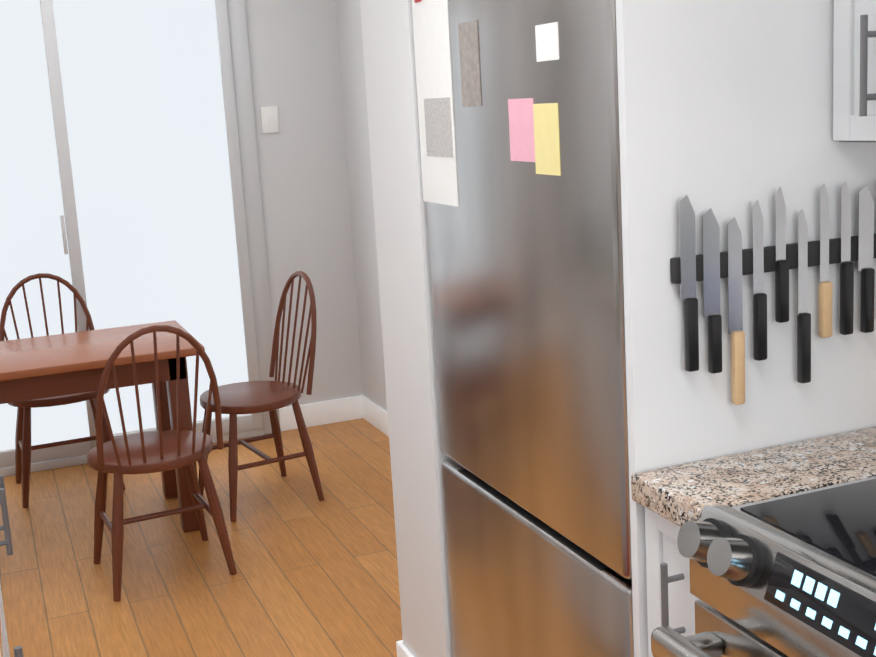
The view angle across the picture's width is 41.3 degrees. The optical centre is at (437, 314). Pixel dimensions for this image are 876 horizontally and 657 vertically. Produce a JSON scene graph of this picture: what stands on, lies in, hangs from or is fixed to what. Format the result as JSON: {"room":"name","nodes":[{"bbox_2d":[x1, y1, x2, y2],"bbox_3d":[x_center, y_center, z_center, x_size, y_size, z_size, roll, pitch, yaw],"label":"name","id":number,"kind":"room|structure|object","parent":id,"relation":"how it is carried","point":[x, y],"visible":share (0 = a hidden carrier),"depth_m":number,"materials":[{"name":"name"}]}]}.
{"room":"kitchen","nodes":[
{"label":"kitchen","id":0,"kind":"room"},
{"bbox_2d":[0,418,402,656],"bbox_3d":[-0.932,1.345,1.509,4.475,0.050,7.730,-7,11,-21],"label":"floor","id":1,"kind":"structure","parent":0,"point":[313,576],"depth_m":3.97,"materials":[{"name":"brown wood"}]},
{"bbox_2d":[0,541,15,656],"bbox_3d":[-1.116,0.777,2.076,0.668,0.880,1.007,-7,11,-21],"label":"base cabinet","id":2,"kind":"object","parent":1,"relation":"on","point":[4,644],"depth_m":2.61,"materials":[{"name":"white wood"}]},
{"bbox_2d":[0,611,3,656],"bbox_3d":[-1.005,0.376,1.676,0.683,0.040,3.224,-7,11,-21],"label":"countertop","id":3,"kind":"structure","parent":2,"relation":"on","point":[1,612],"depth_m":2.21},
{"bbox_2d":[0,515,19,656],"bbox_3d":[-1.430,0.653,2.844,0.668,0.880,0.788,-7,11,-21],"label":"base cabinet","id":4,"kind":"object","parent":1,"relation":"on","point":[1,527],"depth_m":2.19,"materials":[{"name":"silver metal"}]},
{"bbox_2d":[0,273,125,507],"bbox_3d":[-1.592,0.291,4.854,0.419,0.885,0.460,-7,11,-21],"label":"chair","id":5,"kind":"object","parent":1,"relation":"on","point":[23,447],"visible":0.6,"depth_m":4.89,"materials":[{"name":"brown wood"}]},
{"bbox_2d":[0,320,204,532],"bbox_3d":[-1.354,0.468,4.324,0.920,0.699,0.620,-7,11,-21],"label":"dining table","id":6,"kind":"object","parent":1,"relation":"on","point":[33,368],"visible":0.83,"depth_m":4.16,"materials":[{"name":"brown wood"}]},
{"bbox_2d":[87,325,236,600],"bbox_3d":[-0.945,0.439,3.851,0.412,0.885,0.456,-8,12,-26],"label":"chair","id":7,"kind":"object","parent":1,"relation":"on","point":[160,450],"visible":1,"depth_m":3.75,"materials":[{"name":"brown wood"}]},
{"bbox_2d":[198,271,323,521],"bbox_3d":[-0.707,0.293,4.565,0.456,0.885,0.412,-9,12,-30],"label":"chair","id":8,"kind":"object","parent":1,"relation":"on","point":[252,397],"visible":0.96,"depth_m":4.52,"materials":[{"name":"brown wood"}]},
{"bbox_2d":[411,0,633,656],"bbox_3d":[0.470,0.147,2.368,0.716,1.831,0.824,-7,11,-21],"label":"fridge","id":9,"kind":"object","parent":1,"relation":"on","point":[518,109],"visible":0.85,"depth_m":2.13,"materials":[{"name":"silver metal"}]},
{"bbox_2d":[616,0,875,656],"bbox_3d":[0.637,0.020,1.946,0.731,2.214,0.020,-7,11,-21],"label":"wall","id":10,"kind":"structure","parent":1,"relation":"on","point":[726,111],"depth_m":1.84,"materials":[{"name":"white paint"}]},
{"bbox_2d":[670,181,875,404],"bbox_3d":[0.572,-0.038,1.883,0.440,0.346,0.027,-7,11,-21],"label":"rack","id":11,"kind":"object","parent":10,"relation":"attached to","point":[712,265],"visible":0.92,"depth_m":1.86,"materials":[{"name":"black plastic"}]},
{"bbox_2d":[833,0,875,143],"bbox_3d":[0.797,-0.680,1.777,0.388,0.814,0.198,-7,11,-21],"label":"upper cabinet","id":12,"kind":"object","parent":10,"relation":"attached to","point":[854,76],"visible":1,"depth_m":1.82,"materials":[{"name":"white wood"}]},
{"bbox_2d":[631,427,875,656],"bbox_3d":[0.703,0.674,1.956,0.758,0.919,0.198,-7,11,-21],"label":"base cabinet","id":13,"kind":"object","parent":1,"relation":"on","point":[672,500],"visible":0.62,"depth_m":1.80,"materials":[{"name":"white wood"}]},
{"bbox_2d":[651,476,875,656],"bbox_3d":[0.835,0.739,1.493,0.838,0.943,0.758,-7,11,-21],"label":"range","id":14,"kind":"object","parent":1,"relation":"on","point":[792,575],"visible":0.98,"depth_m":1.52,"materials":[{"name":"silver metal"}]},
{"bbox_2d":[245,0,362,406],"bbox_3d":[-2.475,-0.463,4.755,4.375,2.500,0.100,-7,11,-21],"label":"wall","id":15,"kind":"structure","parent":0,"point":[294,56],"depth_m":5.43,"materials":[{"name":"paint"}]},
{"bbox_2d":[0,0,280,476],"bbox_3d":[-1.594,-0.441,5.034,1.690,2.254,0.050,-7,11,-21],"label":"sliding door","id":16,"kind":"structure","parent":15,"relation":"in","point":[130,192],"depth_m":5.13,"materials":[{"name":"glass"}]},
{"bbox_2d":[0,396,360,451],"bbox_3d":[-2.385,0.716,4.915,4.374,0.114,0.019,-7,11,-21],"label":"baseboard","id":17,"kind":"structure","parent":15,"relation":"attached to","point":[344,409],"depth_m":5.61,"materials":[{"name":"white wood"}]},
{"bbox_2d":[260,106,279,133],"bbox_3d":[-0.769,-0.890,5.319,0.080,0.120,0.011,-7,11,-21],"label":"switch plate","id":18,"kind":"object","parent":15,"relation":"attached to","point":[269,119],"visible":1,"depth_m":5.32,"materials":[{"name":"white plastic"}]},
{"bbox_2d":[336,0,386,410],"bbox_3d":[1.021,-0.168,2.062,0.100,2.500,7.730,-7,11,-21],"label":"wall","id":19,"kind":"structure","parent":0,"point":[350,39],"depth_m":5.36,"materials":[{"name":"paint"}]},
{"bbox_2d":[359,395,388,436],"bbox_3d":[0.112,0.646,4.514,0.019,0.114,2.559,-7,11,-21],"label":"baseboard","id":20,"kind":"structure","parent":19,"relation":"attached to","point":[370,411],"depth_m":5.52,"materials":[{"name":"white wood"}]},
{"bbox_2d":[360,0,451,656],"bbox_3d":[0.255,-0.134,2.874,0.745,2.225,0.320,-7,11,-21],"label":"wall","id":21,"kind":"structure","parent":0,"point":[418,457],"depth_m":2.74,"materials":[{"name":"paint"}]},
{"bbox_2d":[396,640,413,656],"bbox_3d":[-0.034,0.949,2.919,0.014,0.114,0.300,-7,11,-21],"label":"baseboard","id":22,"kind":"structure","parent":21,"relation":"attached to","point":[402,651],"depth_m":3.04,"materials":[{"name":"white wood"}]}
]}

